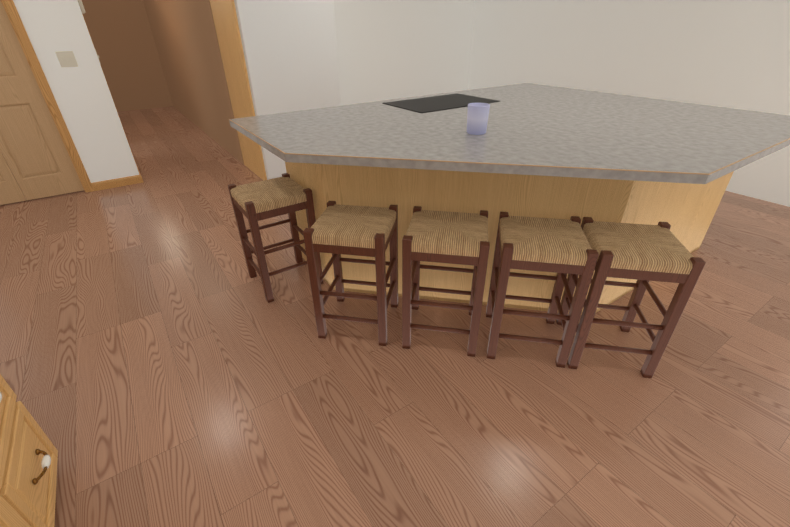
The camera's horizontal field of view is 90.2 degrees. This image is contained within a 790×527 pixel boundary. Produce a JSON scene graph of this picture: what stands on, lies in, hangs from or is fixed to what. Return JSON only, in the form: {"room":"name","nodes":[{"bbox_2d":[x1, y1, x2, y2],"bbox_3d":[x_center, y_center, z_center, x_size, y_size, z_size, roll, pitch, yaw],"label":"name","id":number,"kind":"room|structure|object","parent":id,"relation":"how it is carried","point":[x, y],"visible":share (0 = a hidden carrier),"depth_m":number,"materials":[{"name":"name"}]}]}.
{"room":"kitchen","nodes":[
{"label":"kitchen","id":0,"kind":"room"},
{"bbox_2d":[59,0,138,176],"bbox_3d":[-4.002,-2.897,5.030,0.120,2.505,4.800,-20,36,-29],"label":"wall","id":1,"kind":"structure","parent":0,"point":[71,8],"depth_m":3.54,"materials":[{"name":"beige paint"}]},
{"bbox_2d":[133,157,142,182],"bbox_3d":[-2.860,-1.078,4.355,0.012,0.080,1.032,-20,36,-29],"label":"baseboard","id":2,"kind":"structure","parent":1,"relation":"attached to","point":[140,176],"depth_m":4.00,"materials":[{"name":"brown wood"}]},
{"bbox_2d":[82,0,170,111],"bbox_3d":[-4.863,-4.061,6.955,1.020,2.505,0.120,-20,36,-29],"label":"wall","id":3,"kind":"structure","parent":0,"point":[157,53],"depth_m":7.08,"materials":[{"name":"beige"}]},
{"bbox_2d":[143,0,243,164],"bbox_3d":[-3.058,-3.237,5.572,0.120,2.505,4.820,-20,36,-29],"label":"wall","id":4,"kind":"structure","parent":0,"point":[184,34],"depth_m":5.07,"materials":[{"name":"beige"}]},
{"bbox_2d":[13,0,476,182],"bbox_3d":[-1.762,-2.448,4.255,6.290,2.505,0.820,-20,36,-29],"label":"wall","id":5,"kind":"structure","parent":0,"point":[387,49],"depth_m":4.73,"materials":[{"name":"white paint"}]},
{"bbox_2d":[0,0,83,204],"bbox_3d":[-3.371,-1.441,3.057,0.890,2.036,0.075,-20,36,-29],"label":"bifold closet door","id":6,"kind":"structure","parent":5,"relation":"in","point":[35,161],"depth_m":3.42,"materials":[{"name":"brown wood"}]},
{"bbox_2d":[91,175,140,190],"bbox_3d":[-2.752,-0.795,3.889,0.390,0.080,0.012,-20,36,-29],"label":"baseboard","id":7,"kind":"structure","parent":5,"relation":"attached to","point":[114,183],"depth_m":3.88,"materials":[{"name":"brown wood"}]},
{"bbox_2d":[0,106,789,526],"bbox_3d":[-3.224,0.294,2.378,12.220,0.200,12.130,-20,36,-29],"label":"floor","id":8,"kind":"structure","parent":0,"point":[164,362],"depth_m":1.73,"materials":[{"name":"brown wood"}]},
{"bbox_2d":[0,374,57,526],"bbox_3d":[-1.137,0.665,0.696,0.646,0.878,1.160,-20,36,-29],"label":"base cabinet","id":9,"kind":"object","parent":8,"relation":"on","point":[28,463],"visible":1,"depth_m":1.17,"materials":[{"name":"brown wood"}]},
{"bbox_2d":[210,0,340,180],"bbox_3d":[-1.136,-2.170,3.789,0.996,2.503,0.763,-20,36,-29],"label":"wall","id":10,"kind":"structure","parent":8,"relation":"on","point":[278,56],"depth_m":3.64,"materials":[{"name":"white paint"}]},
{"bbox_2d":[228,173,323,302],"bbox_3d":[-0.684,-0.158,2.301,0.350,0.605,0.352,-20,36,-29],"label":"stool","id":11,"kind":"object","parent":8,"relation":"on","point":[285,193],"visible":0.85,"depth_m":2.15,"materials":[{"name":"brown wood"}]},
{"bbox_2d":[303,201,397,345],"bbox_3d":[-0.188,0.046,1.959,0.352,0.605,0.350,5,32,9],"label":"stool","id":12,"kind":"object","parent":8,"relation":"on","point":[336,230],"visible":1,"depth_m":1.82,"materials":[{"name":"brown wood"}]},
{"bbox_2d":[402,206,489,356],"bbox_3d":[0.237,0.083,1.890,0.352,0.605,0.350,5,32,9],"label":"stool","id":13,"kind":"object","parent":8,"relation":"on","point":[447,237],"visible":1,"depth_m":1.73,"materials":[{"name":"brown wood"}]},
{"bbox_2d":[285,163,733,314],"bbox_3d":[0.730,-0.455,2.519,2.325,0.862,1.550,-20,36,-29],"label":"base cabinet","id":14,"kind":"object","parent":8,"relation":"on","point":[690,217],"depth_m":2.22,"materials":[{"name":"brown wood"}]},
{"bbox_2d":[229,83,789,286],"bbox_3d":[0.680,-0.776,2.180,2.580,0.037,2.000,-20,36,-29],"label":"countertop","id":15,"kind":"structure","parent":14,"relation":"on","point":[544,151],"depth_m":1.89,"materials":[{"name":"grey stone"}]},
{"bbox_2d":[389,91,500,110],"bbox_3d":[0.315,-1.093,2.667,0.680,0.004,0.430,-20,36,-29],"label":"cooktop","id":16,"kind":"object","parent":15,"relation":"in","point":[427,102],"depth_m":2.66,"materials":[{"name":"black glass"}]},
{"bbox_2d":[467,103,489,134],"bbox_3d":[0.396,-0.693,1.887,0.104,0.130,0.104,-20,36,-29],"label":"candle jar","id":17,"kind":"object","parent":15,"relation":"on","point":[477,117],"visible":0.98,"depth_m":1.85,"materials":[{"name":"purple glass"}]},
{"bbox_2d":[486,212,598,367],"bbox_3d":[0.636,0.118,1.826,0.352,0.605,0.350,5,32,9],"label":"stool","id":18,"kind":"object","parent":8,"relation":"on","point":[562,248],"visible":1,"depth_m":1.68,"materials":[{"name":"brown wood"}]},
{"bbox_2d":[556,217,705,377],"bbox_3d":[0.997,0.150,1.768,0.352,0.605,0.350,5,32,9],"label":"stool","id":19,"kind":"object","parent":8,"relation":"on","point":[643,255],"visible":0.92,"depth_m":1.62,"materials":[{"name":"brown wood"}]},
{"bbox_2d":[469,0,789,206],"bbox_3d":[3.176,-1.728,2.987,0.120,2.505,7.430,-20,36,-29],"label":"wall","id":20,"kind":"structure","parent":0,"point":[734,54],"depth_m":3.78,"materials":[{"name":"white paint"}]},
{"bbox_3d":[-6.525,1.844,-3.575,0.120,3.405,5.930,-20,36,-29],"label":"wall","id":21,"kind":"structure","parent":0,"visible":0},
{"bbox_2d":[55,51,77,66],"bbox_3d":[-2.765,-1.722,3.320,0.120,0.118,0.014,-20,36,-29],"label":"light switch","id":22,"kind":"object","parent":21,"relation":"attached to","point":[66,59],"depth_m":3.32,"materials":[{"name":"beige plastic"}]},
{"bbox_2d":[77,0,84,13],"bbox_3d":[-2.720,-2.229,3.416,0.032,0.100,0.140,-20,36,-29],"label":"light switch","id":23,"kind":"object","parent":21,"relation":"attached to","point":[79,1],"depth_m":3.37,"materials":[{"name":"beige plastic"}]},
{"bbox_3d":[-4.499,-2.262,3.919,2.150,2.625,2.540,-20,36,-29],"label":"wall","id":24,"kind":"structure","parent":0,"visible":0},
{"bbox_2d":[1,0,93,191],"bbox_3d":[-3.378,-1.484,3.051,1.030,2.140,0.136,-20,36,-29],"label":"door frame","id":25,"kind":"structure","parent":24,"relation":"attached to","point":[30,55],"depth_m":3.32,"materials":[{"name":"brown wood"}]},
{"bbox_2d":[82,14,132,154],"bbox_3d":[-3.471,-2.350,4.483,0.136,2.130,0.920,-20,36,-29],"label":"door frame","id":26,"kind":"structure","parent":24,"relation":"attached to","point":[82,14],"depth_m":4.33,"materials":[{"name":"brown wood"}]}
]}

